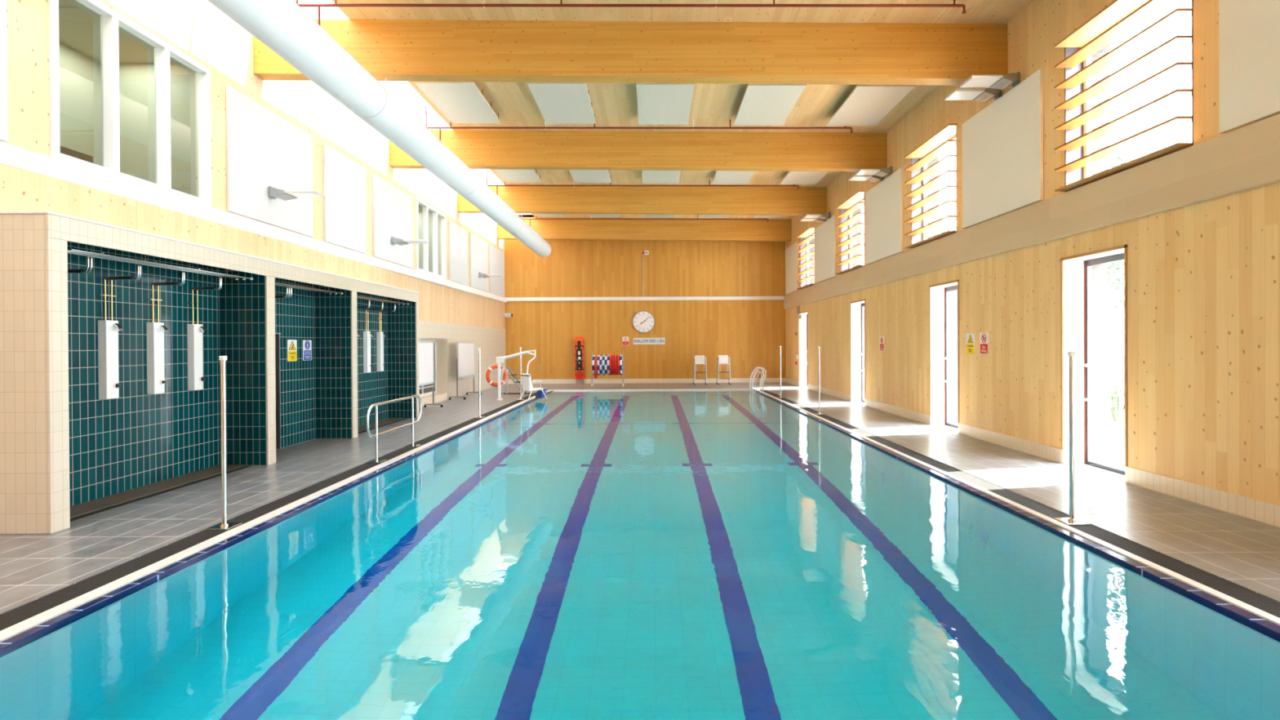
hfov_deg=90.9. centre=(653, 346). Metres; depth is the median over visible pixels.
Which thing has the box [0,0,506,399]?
wall
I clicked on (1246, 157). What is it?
trim
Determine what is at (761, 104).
ceiling panel
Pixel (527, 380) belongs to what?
lift
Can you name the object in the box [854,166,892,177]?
floodlight
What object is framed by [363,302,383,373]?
shower panel
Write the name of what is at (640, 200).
roof beam
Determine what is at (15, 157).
trim
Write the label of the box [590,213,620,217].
ceiling panel
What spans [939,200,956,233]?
tree
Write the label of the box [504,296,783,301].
trim
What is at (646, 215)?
ceiling panel
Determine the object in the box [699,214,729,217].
ceiling panel
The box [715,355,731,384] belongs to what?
chair
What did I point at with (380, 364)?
shower panel
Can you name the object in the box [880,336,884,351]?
wall sign
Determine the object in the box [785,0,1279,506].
wall
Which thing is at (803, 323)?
window
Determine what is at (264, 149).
acoustic panel
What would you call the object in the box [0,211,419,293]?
trim
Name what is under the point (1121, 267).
tree
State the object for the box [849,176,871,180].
diffuser
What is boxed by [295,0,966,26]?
pipe
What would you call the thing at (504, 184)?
pipe
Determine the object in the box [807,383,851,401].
baseboard
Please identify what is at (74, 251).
pipe rail
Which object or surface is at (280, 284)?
pipe rail
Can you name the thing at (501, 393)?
rubber mat
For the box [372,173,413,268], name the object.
acoustic panel
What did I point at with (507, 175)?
ceiling panel
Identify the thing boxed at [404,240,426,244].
diffuser
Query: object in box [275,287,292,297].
pipe bend
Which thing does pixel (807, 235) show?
window
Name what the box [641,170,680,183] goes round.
ceiling panel
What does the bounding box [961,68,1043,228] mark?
acoustic panel
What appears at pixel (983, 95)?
floodlight
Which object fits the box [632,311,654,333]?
clock
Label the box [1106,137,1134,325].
tree
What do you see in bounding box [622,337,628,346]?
wall sign
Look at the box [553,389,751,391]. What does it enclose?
trim
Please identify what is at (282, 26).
air duct
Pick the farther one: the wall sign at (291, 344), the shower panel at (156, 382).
the wall sign at (291, 344)
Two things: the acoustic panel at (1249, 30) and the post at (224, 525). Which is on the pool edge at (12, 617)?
the post at (224, 525)
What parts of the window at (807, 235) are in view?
frame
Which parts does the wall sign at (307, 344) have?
panel, panel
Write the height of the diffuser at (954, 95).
0.006 m
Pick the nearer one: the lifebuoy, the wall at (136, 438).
the wall at (136, 438)
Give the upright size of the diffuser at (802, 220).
0.006 m
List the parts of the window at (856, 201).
frame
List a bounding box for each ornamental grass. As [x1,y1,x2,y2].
[1107,381,1124,421]
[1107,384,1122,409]
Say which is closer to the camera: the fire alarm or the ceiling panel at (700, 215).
the ceiling panel at (700, 215)
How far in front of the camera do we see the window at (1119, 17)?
8.18 m
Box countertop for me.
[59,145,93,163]
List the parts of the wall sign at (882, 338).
plate, panel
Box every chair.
[693,355,707,385]
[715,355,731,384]
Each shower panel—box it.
[97,265,141,399]
[146,271,185,394]
[186,277,222,390]
[356,300,369,368]
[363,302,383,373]
[377,304,395,371]
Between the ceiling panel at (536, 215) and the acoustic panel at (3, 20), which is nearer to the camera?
the acoustic panel at (3, 20)
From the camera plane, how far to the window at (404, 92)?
15.51 m
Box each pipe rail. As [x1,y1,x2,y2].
[67,245,253,279]
[275,277,342,294]
[356,293,408,304]
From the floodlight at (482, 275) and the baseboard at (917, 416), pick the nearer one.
the baseboard at (917, 416)
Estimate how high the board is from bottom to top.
2.140 m
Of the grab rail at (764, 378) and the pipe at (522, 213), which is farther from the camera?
the pipe at (522, 213)
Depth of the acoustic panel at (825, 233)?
21.76 m
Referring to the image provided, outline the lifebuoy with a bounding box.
[484,363,507,387]
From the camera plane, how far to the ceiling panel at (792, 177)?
19.81 m
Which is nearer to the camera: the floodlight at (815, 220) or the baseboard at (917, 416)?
the baseboard at (917, 416)
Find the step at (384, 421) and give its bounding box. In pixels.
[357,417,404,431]
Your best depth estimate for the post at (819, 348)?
15.89 m
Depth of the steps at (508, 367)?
22.04 m
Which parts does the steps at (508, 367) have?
leg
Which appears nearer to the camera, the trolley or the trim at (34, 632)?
the trim at (34, 632)
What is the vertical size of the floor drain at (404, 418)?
0.005 m
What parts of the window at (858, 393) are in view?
frame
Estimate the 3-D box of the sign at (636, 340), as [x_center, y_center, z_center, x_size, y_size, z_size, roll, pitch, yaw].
[-0.191,-0.241,28.691,1.450,0.300,0.015,0,0,0]
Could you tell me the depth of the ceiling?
10.67 m
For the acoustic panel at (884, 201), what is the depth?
16.18 m
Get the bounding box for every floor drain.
[70,465,253,521]
[357,417,408,433]
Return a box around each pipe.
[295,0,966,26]
[425,104,853,140]
[486,168,799,195]
[521,213,768,226]
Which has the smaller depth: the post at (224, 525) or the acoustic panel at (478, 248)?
the post at (224, 525)
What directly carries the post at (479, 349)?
on the pool edge at (12, 617)
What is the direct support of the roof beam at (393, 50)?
attached to the ceiling
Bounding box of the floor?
[0,382,1279,614]
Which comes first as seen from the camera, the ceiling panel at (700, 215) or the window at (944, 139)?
the window at (944, 139)
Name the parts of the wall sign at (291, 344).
panel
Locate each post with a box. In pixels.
[205,355,242,529]
[474,348,485,417]
[516,347,524,399]
[777,346,784,398]
[813,346,824,414]
[1053,351,1089,524]
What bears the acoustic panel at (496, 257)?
attached to the wall at (198, 29)
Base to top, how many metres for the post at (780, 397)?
1.706 m
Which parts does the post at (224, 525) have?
plate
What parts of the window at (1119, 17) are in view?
frame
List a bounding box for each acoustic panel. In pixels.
[0,0,8,141]
[226,85,313,237]
[323,144,366,253]
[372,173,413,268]
[448,220,467,285]
[469,232,488,292]
[488,244,504,297]
[785,241,798,294]
[815,214,835,283]
[865,168,902,264]
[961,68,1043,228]
[1218,0,1279,133]
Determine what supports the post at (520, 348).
on the pool edge at (12, 617)
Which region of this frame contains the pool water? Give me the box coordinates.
[0,390,1279,719]
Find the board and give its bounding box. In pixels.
[574,336,584,383]
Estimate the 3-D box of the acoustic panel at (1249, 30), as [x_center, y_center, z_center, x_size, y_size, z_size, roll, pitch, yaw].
[5.984,-3.248,5.436,0.052,2.015,2.400,0,0,0]
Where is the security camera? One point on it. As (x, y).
(506, 314)
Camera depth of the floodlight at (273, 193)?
10.96 m
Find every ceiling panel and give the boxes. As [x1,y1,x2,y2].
[414,81,500,123]
[493,168,542,182]
[527,82,595,124]
[534,213,565,217]
[568,169,611,182]
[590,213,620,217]
[635,83,694,124]
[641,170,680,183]
[644,214,673,217]
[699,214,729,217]
[711,170,755,183]
[733,84,806,124]
[752,215,783,218]
[779,171,828,184]
[826,84,915,125]
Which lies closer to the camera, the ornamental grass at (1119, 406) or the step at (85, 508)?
the step at (85, 508)
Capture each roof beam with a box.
[253,18,1008,85]
[389,129,887,172]
[457,184,826,215]
[497,217,791,241]
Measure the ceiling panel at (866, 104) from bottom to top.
0.200 m
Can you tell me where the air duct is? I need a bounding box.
[207,0,551,257]
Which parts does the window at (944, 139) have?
frame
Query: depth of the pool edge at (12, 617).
5.59 m
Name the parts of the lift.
seat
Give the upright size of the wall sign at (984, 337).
0.390 m
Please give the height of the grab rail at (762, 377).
1.380 m
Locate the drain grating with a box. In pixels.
[0,388,1279,642]
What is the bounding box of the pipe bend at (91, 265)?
[67,256,93,273]
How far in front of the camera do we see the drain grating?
5.58 m
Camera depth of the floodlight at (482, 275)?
24.13 m
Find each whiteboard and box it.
[418,342,443,407]
[448,342,481,399]
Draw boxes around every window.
[48,0,211,206]
[293,0,533,217]
[416,197,446,279]
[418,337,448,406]
[796,226,814,288]
[799,311,808,386]
[835,191,864,274]
[850,299,866,402]
[904,123,957,248]
[928,280,959,428]
[1053,0,1193,191]
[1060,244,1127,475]
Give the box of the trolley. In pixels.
[590,351,624,386]
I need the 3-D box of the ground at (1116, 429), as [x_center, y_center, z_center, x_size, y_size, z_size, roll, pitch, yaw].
[38.189,1.656,25.008,63.640,0.270,70.000,0,0,0]
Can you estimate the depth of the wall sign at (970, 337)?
11.96 m
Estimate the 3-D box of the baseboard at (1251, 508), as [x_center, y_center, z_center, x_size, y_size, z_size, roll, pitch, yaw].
[6.038,1.640,5.902,0.022,0.205,4.290,0,0,0]
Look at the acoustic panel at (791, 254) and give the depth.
27.04 m
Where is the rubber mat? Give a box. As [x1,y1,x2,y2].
[501,392,533,394]
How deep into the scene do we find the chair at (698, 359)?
27.81 m
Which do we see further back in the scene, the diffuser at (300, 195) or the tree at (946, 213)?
the tree at (946, 213)
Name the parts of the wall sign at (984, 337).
panel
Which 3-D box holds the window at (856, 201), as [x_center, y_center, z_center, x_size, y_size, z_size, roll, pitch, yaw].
[6.100,-3.365,19.051,0.505,2.140,2.270,0,0,0]
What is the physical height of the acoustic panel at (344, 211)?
1.985 m
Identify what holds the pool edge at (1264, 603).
in the floor
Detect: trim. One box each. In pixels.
[0,142,506,302]
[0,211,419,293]
[0,390,553,654]
[275,333,280,448]
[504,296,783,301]
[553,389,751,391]
[753,389,1279,639]
[783,113,1279,309]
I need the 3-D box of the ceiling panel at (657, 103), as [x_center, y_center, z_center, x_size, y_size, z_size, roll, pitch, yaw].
[0.242,-5.414,13.937,1.180,0.200,2.320,0,0,0]
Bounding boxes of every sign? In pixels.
[287,339,297,361]
[302,340,311,360]
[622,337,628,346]
[633,337,665,344]
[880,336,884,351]
[965,333,974,354]
[979,333,988,354]
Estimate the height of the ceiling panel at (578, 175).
0.200 m
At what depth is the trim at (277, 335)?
11.01 m
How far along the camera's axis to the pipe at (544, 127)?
15.32 m
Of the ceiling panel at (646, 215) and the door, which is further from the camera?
the ceiling panel at (646, 215)
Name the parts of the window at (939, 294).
frame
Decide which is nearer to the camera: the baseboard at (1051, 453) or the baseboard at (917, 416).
the baseboard at (1051, 453)
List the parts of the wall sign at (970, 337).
plate, panel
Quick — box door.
[275,333,276,448]
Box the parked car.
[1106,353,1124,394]
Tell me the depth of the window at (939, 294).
13.68 m
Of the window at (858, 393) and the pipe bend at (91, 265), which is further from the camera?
the window at (858, 393)
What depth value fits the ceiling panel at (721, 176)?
19.86 m
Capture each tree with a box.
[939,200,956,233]
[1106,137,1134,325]
[1106,262,1124,321]
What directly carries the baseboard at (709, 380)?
attached to the wall at (750, 332)
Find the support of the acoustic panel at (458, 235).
attached to the wall at (198, 29)
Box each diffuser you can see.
[286,192,323,198]
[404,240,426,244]
[800,218,816,221]
[804,215,820,217]
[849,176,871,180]
[856,170,879,175]
[946,91,982,100]
[961,77,1000,87]
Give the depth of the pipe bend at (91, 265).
6.83 m
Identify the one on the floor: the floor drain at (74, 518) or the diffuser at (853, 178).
the floor drain at (74, 518)
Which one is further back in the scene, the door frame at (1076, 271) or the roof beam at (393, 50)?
the roof beam at (393, 50)
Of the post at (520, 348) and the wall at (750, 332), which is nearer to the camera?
the post at (520, 348)
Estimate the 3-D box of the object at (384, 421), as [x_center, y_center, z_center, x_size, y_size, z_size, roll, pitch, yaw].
[-6.311,1.766,13.908,0.420,0.011,3.100,0,0,0]
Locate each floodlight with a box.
[268,186,325,200]
[391,236,428,245]
[479,272,502,278]
[800,217,826,222]
[803,212,831,219]
[848,174,884,182]
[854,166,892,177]
[944,87,1001,102]
[960,71,1020,89]
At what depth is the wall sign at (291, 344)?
11.37 m
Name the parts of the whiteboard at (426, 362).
board frame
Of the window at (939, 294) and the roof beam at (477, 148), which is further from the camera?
the roof beam at (477, 148)
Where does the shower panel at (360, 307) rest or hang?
attached to the wall at (136, 438)
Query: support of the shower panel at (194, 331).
attached to the wall at (136, 438)
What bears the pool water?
in the basin
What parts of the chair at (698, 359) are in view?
leg, backrest, leg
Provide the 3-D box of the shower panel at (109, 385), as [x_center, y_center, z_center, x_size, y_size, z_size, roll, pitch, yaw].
[-6.336,-0.175,7.509,0.390,1.590,0.207,0,0,0]
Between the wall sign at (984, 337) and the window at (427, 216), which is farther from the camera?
the window at (427, 216)
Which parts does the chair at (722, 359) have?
leg, leg, backrest, leg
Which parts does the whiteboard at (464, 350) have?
board frame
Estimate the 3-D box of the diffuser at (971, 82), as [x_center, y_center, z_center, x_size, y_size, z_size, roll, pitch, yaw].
[5.392,-4.347,10.381,0.450,0.006,0.370,0,0,0]
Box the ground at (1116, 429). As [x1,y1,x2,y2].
[957,400,1124,469]
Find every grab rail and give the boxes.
[749,367,763,391]
[751,367,766,391]
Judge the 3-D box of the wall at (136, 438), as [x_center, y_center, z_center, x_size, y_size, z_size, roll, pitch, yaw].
[-6.774,0.248,10.826,1.950,3.080,9.550,0,0,0]
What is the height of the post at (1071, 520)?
1.706 m
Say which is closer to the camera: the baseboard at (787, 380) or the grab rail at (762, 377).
the grab rail at (762, 377)
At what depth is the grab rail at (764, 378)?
23.69 m
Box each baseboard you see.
[505,377,785,383]
[785,377,799,386]
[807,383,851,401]
[865,398,930,424]
[958,422,1063,463]
[1124,466,1279,527]
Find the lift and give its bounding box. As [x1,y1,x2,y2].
[496,350,546,400]
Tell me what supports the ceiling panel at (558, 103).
hanging from the ceiling
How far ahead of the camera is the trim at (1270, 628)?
5.47 m
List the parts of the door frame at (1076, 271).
frame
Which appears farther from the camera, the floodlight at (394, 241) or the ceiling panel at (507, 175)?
the ceiling panel at (507, 175)
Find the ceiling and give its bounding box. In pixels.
[331,0,1033,218]
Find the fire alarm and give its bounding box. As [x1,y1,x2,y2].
[642,250,648,254]
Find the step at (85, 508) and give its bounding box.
[70,464,248,518]
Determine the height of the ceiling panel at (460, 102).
0.200 m
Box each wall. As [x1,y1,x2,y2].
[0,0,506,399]
[0,213,419,533]
[504,214,786,379]
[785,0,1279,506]
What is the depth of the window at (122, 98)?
9.33 m
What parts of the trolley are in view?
frame, frame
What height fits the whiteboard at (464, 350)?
1.879 m
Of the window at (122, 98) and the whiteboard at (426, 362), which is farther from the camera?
the whiteboard at (426, 362)
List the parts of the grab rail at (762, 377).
rail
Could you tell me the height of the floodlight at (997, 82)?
0.205 m
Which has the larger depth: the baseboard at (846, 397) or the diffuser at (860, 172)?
the baseboard at (846, 397)
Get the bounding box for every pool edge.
[0,389,548,631]
[756,388,1279,617]
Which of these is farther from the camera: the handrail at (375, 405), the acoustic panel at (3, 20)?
the handrail at (375, 405)
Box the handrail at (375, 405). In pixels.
[365,395,421,462]
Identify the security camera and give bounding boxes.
[502,312,512,328]
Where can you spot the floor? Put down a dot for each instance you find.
(1243, 552)
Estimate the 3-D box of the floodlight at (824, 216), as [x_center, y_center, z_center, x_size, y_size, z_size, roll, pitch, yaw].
[5.577,-4.440,21.381,0.860,0.205,0.420,0,0,0]
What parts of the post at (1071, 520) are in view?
plate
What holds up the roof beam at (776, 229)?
attached to the ceiling
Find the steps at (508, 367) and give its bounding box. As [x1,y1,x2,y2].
[502,366,528,395]
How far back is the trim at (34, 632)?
5.29 m
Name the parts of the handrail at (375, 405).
leg, plate, plate, leg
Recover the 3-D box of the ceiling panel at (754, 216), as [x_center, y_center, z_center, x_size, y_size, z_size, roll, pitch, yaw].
[4.732,-5.430,25.087,1.180,0.200,2.320,0,0,0]
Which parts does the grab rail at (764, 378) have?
rail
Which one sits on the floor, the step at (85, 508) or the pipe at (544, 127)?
the step at (85, 508)
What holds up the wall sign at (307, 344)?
attached to the wall at (136, 438)
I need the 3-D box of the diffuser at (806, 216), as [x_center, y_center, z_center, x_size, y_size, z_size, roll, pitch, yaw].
[5.392,-4.395,21.381,0.450,0.006,0.370,0,0,0]
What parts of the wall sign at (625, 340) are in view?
panel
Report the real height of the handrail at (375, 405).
0.902 m

